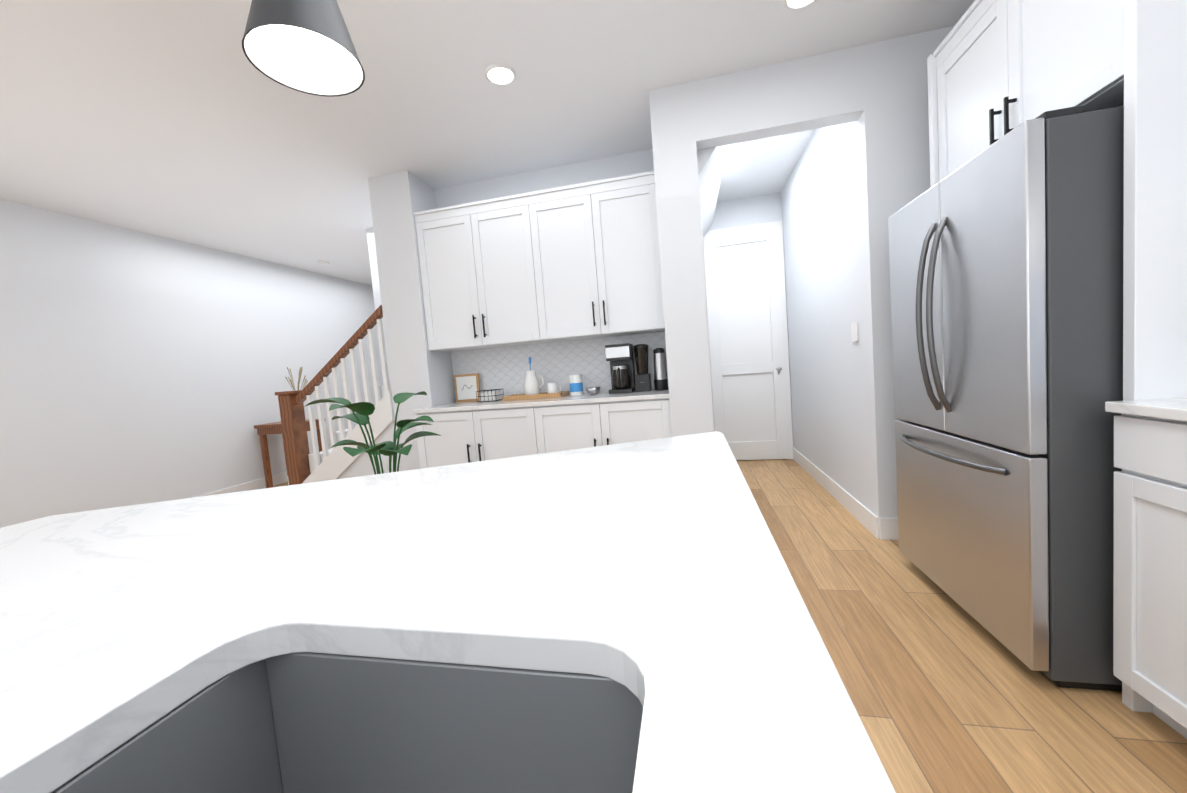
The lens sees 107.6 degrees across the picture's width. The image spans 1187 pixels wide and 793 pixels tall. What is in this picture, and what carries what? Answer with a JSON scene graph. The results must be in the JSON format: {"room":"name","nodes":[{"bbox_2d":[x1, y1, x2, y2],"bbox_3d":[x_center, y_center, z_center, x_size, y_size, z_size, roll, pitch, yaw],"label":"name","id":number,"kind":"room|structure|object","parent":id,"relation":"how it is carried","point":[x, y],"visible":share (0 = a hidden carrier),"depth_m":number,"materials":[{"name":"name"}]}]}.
{"room":"kitchen","nodes":[
{"label":"kitchen","id":0,"kind":"room"},
{"bbox_2d":[0,199,379,527],"bbox_3d":[-4.832,-0.024,2.234,0.200,2.800,12.400,-4,4,13],"label":"wall","id":1,"kind":"structure","parent":0,"point":[136,367],"depth_m":4.16,"materials":[{"name":"white paint"}]},
{"bbox_2d":[197,472,287,496],"bbox_3d":[-4.645,1.306,2.203,0.014,0.130,12.200,-4,4,13],"label":"baseboard","id":2,"kind":"structure","parent":1,"relation":"attached to","point":[280,478],"depth_m":5.12,"materials":[{"name":"white"}]},
{"bbox_2d":[366,229,383,384],"bbox_3d":[-1.712,-0.430,4.634,1.190,2.800,0.120,-4,4,13],"label":"wall","id":3,"kind":"structure","parent":0,"point":[369,235],"depth_m":4.66,"materials":[{"name":"white paint"}]},
{"bbox_2d":[368,170,455,470],"bbox_3d":[-1.485,-0.387,3.726,0.360,2.800,0.380,-4,4,13],"label":"wall","id":4,"kind":"structure","parent":0,"point":[394,197],"depth_m":3.52,"materials":[{"name":"white paint"}]},
{"bbox_2d":[0,0,974,285],"bbox_3d":[-1.486,-1.676,1.369,7.300,0.080,12.400,-4,4,13],"label":"ceiling","id":5,"kind":"structure","parent":0,"point":[182,120],"depth_m":2.53,"materials":[{"name":"white paint"}]},
{"bbox_2d":[242,0,364,96],"bbox_3d":[-0.543,-1.120,0.724,0.180,1.084,0.180,-4,4,13],"label":"pendant lamp","id":6,"kind":"object","parent":5,"relation":"hanging from","point":[306,46],"visible":1,"depth_m":0.75,"materials":[{"name":"grey metal"}]},
{"bbox_2d":[485,63,515,85],"bbox_3d":[-0.514,-1.776,2.402,0.169,0.012,0.169,-4,4,7],"label":"recessed light","id":7,"kind":"object","parent":5,"relation":"in","point":[500,73],"depth_m":2.39,"materials":[{"name":"white plastic"}]},
{"bbox_2d":[784,0,815,9],"bbox_3d":[0.977,-1.868,2.019,0.169,0.012,0.169,-5,4,-11],"label":"recessed light","id":8,"kind":"object","parent":5,"relation":"in","point":[793,3],"depth_m":2.07,"materials":[{"name":"white plastic"}]},
{"bbox_2d":[436,149,651,394],"bbox_3d":[-0.262,-0.482,3.709,2.762,2.800,0.120,-4,4,13],"label":"wall","id":9,"kind":"structure","parent":0,"point":[637,162],"depth_m":3.57,"materials":[{"name":"white paint"}]},
{"bbox_2d":[450,331,671,401],"bbox_3d":[-0.317,-0.235,3.673,1.914,0.451,0.008,-4,4,13],"label":"backsplash","id":10,"kind":"structure","parent":9,"relation":"attached to","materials":[{"name":"tile"}]},
{"bbox_2d":[648,73,739,436],"bbox_3d":[0.758,-0.518,3.048,0.482,2.800,0.730,-4,4,13],"label":"wall","id":11,"kind":"structure","parent":0,"point":[693,124],"depth_m":2.69,"materials":[{"name":"white paint"}]},
{"bbox_2d":[699,183,857,431],"bbox_3d":[1.315,-0.434,3.319,0.912,2.510,1.060,-4,4,13],"label":"door frame","id":12,"kind":"structure","parent":11,"relation":"attached to","point":[854,327],"depth_m":2.93,"materials":[{"name":"white"}]},
{"bbox_2d":[273,459,1186,792],"bbox_3d":[-1.262,1.178,1.560,7.300,0.060,12.400,-4,4,13],"label":"floor","id":13,"kind":"structure","parent":0,"point":[945,691],"depth_m":1.43,"materials":[{"name":"brown wood"}]},
{"bbox_2d":[254,419,321,487],"bbox_3d":[-3.629,0.694,5.268,0.620,0.780,0.400,-4,4,13],"label":"console table","id":14,"kind":"object","parent":13,"relation":"on","point":[264,431],"visible":0.29,"depth_m":5.16,"materials":[{"name":"brown wood"}]},
{"bbox_2d":[285,367,307,390],"bbox_3d":[-3.500,-0.029,5.170,0.180,0.649,0.211,-4,4,13],"label":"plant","id":15,"kind":"object","parent":14,"relation":"on","point":[300,374],"visible":0.42,"depth_m":5.15,"materials":[{"name":"plant"}]},
{"bbox_2d":[275,305,399,484],"bbox_3d":[-2.288,0.150,4.218,1.476,1.792,1.021,-4,4,13],"label":"stairs","id":16,"kind":"structure","parent":13,"relation":"on","point":[304,465],"depth_m":3.74,"materials":[{"name":"white wood"}]},
{"bbox_2d":[305,391,440,473],"bbox_3d":[-1.135,0.531,2.411,0.665,1.094,0.659,-4,4,13],"label":"plant","id":17,"kind":"object","parent":13,"relation":"on","point":[363,411],"visible":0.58,"depth_m":2.35,"materials":[{"name":"green plant"}]},
{"bbox_2d":[0,431,895,792],"bbox_3d":[-0.504,0.500,0.326,1.369,1.335,2.247,-4,4,13],"label":"kitchen island","id":18,"kind":"object","parent":13,"relation":"on","point":[628,617],"visible":1,"depth_m":0.39,"materials":[{"name":"white stone"}]},
{"bbox_2d":[413,171,671,468],"bbox_3d":[-0.392,-0.287,3.351,1.914,2.480,0.657,-4,4,13],"label":"cabinet","id":19,"kind":"object","parent":13,"relation":"on","point":[559,285],"visible":0.71,"depth_m":3.26,"materials":[{"name":"white wood"}]},
{"bbox_2d":[454,373,479,401],"bbox_3d":[-1.105,-0.076,3.801,0.230,0.240,0.024,-4,4,13],"label":"picture frame","id":20,"kind":"object","parent":19,"relation":"on","point":[467,386],"visible":0.96,"depth_m":3.79,"materials":[{"name":"brown wood"}]},
{"bbox_2d":[476,389,503,401],"bbox_3d":[-0.862,-0.009,3.627,0.174,0.092,0.154,-4,4,13],"label":"wire basket","id":21,"kind":"object","parent":19,"relation":"on","point":[484,396],"visible":0.92,"depth_m":3.57,"materials":[{"name":"black metal"}]},
{"bbox_2d":[502,357,568,400],"bbox_3d":[-0.478,-0.153,3.527,0.500,0.333,0.220,-4,4,13],"label":"tray","id":22,"kind":"object","parent":19,"relation":"on","point":[532,386],"visible":1,"depth_m":3.48,"materials":[{"name":"brown wood"}]},
{"bbox_2d":[547,382,560,395],"bbox_3d":[-0.314,-0.059,3.478,0.109,0.100,0.080,-4,4,13],"label":"mug","id":23,"kind":"object","parent":22,"relation":"on","point":[552,387],"depth_m":3.45,"materials":[{"name":"white ceramic"}]},
{"bbox_2d":[413,387,671,413],"bbox_3d":[-0.365,0.031,3.384,1.914,0.030,0.635,-4,4,13],"label":"countertop","id":24,"kind":"structure","parent":19,"relation":"on","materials":[{"name":"white stone"}]},
{"bbox_2d":[569,374,582,395],"bbox_3d":[-0.138,-0.092,3.468,0.106,0.166,0.106,-4,4,13],"label":"tub","id":25,"kind":"object","parent":19,"relation":"on","point":[576,384],"visible":1,"depth_m":3.42,"materials":[{"name":"white plastic"}]},
{"bbox_2d":[586,387,599,394],"bbox_3d":[-0.002,-0.044,3.422,0.120,0.055,0.120,-4,4,13],"label":"steel bowl","id":26,"kind":"object","parent":19,"relation":"on","point":[592,390],"visible":1,"depth_m":3.38,"materials":[{"name":"silver metal"}]},
{"bbox_2d":[605,343,635,393],"bbox_3d":[0.211,-0.215,3.365,0.182,0.370,0.273,-4,4,13],"label":"coffee maker","id":27,"kind":"object","parent":19,"relation":"on","point":[620,357],"visible":0.94,"depth_m":3.28,"materials":[{"name":"black plastic"}]},
{"bbox_2d":[633,344,651,391],"bbox_3d":[0.373,-0.221,3.337,0.116,0.360,0.159,-4,4,13],"label":"blender","id":28,"kind":"object","parent":19,"relation":"on","point":[642,380],"visible":0.98,"depth_m":3.29,"materials":[{"name":"black plastic"}]},
{"bbox_2d":[653,348,667,389],"bbox_3d":[0.508,-0.211,3.318,0.104,0.320,0.104,-4,4,13],"label":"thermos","id":29,"kind":"object","parent":19,"relation":"on","point":[660,379],"visible":1,"depth_m":3.28,"materials":[{"name":"silver metal"}]},
{"bbox_2d":[888,105,1123,691],"bbox_3d":[1.804,-0.005,1.701,0.901,1.795,0.905,-4,4,13],"label":"fridge","id":30,"kind":"object","parent":13,"relation":"on","point":[1006,267],"visible":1,"depth_m":1.38,"materials":[{"name":"grey metal"}]},
{"bbox_2d":[1113,416,1186,738],"bbox_3d":[1.758,0.510,0.751,0.677,0.905,0.930,-4,4,13],"label":"base cabinet","id":31,"kind":"object","parent":13,"relation":"on","point":[1150,571],"depth_m":1.18,"materials":[{"name":"white wood"}]},
{"bbox_2d":[1105,396,1186,423],"bbox_3d":[1.390,0.170,-0.758,0.697,0.030,3.970,-4,4,13],"label":"countertop","id":32,"kind":"structure","parent":31,"relation":"on","point":[1159,407],"depth_m":1.15,"materials":[{"name":"white stone"}]},
{"bbox_2d":[732,25,954,538],"bbox_3d":[1.672,-0.555,2.533,1.470,2.800,0.120,-4,4,13],"label":"wall","id":33,"kind":"structure","parent":0,"point":[824,207],"depth_m":2.72,"materials":[{"name":"white paint"}]},
{"bbox_2d":[703,220,792,459],"bbox_3d":[1.625,-0.546,4.659,0.865,2.505,0.062,-4,4,13],"label":"door","id":34,"kind":"structure","parent":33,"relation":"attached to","point":[747,318],"depth_m":4.66,"materials":[{"name":"white wood"}]},
{"bbox_2d":[793,447,883,539],"bbox_3d":[1.916,0.695,3.620,0.017,0.130,2.164,-4,4,13],"label":"baseboard","id":35,"kind":"structure","parent":33,"relation":"attached to","point":[867,519],"depth_m":3.11,"materials":[{"name":"white wood"}]},
{"bbox_2d":[931,0,1186,183],"bbox_3d":[1.863,-1.285,1.578,0.607,0.650,0.950,-4,4,13],"label":"upper cabinet","id":36,"kind":"object","parent":33,"relation":"attached to","point":[997,70],"depth_m":1.44,"materials":[{"name":"white wood"}]},
{"bbox_2d":[868,40,898,517],"bbox_3d":[1.890,-0.643,3.582,0.120,2.800,2.270,-4,4,13],"label":"wall","id":37,"kind":"structure","parent":0,"point":[879,71],"depth_m":2.45,"materials":[{"name":"white paint"}]}
]}

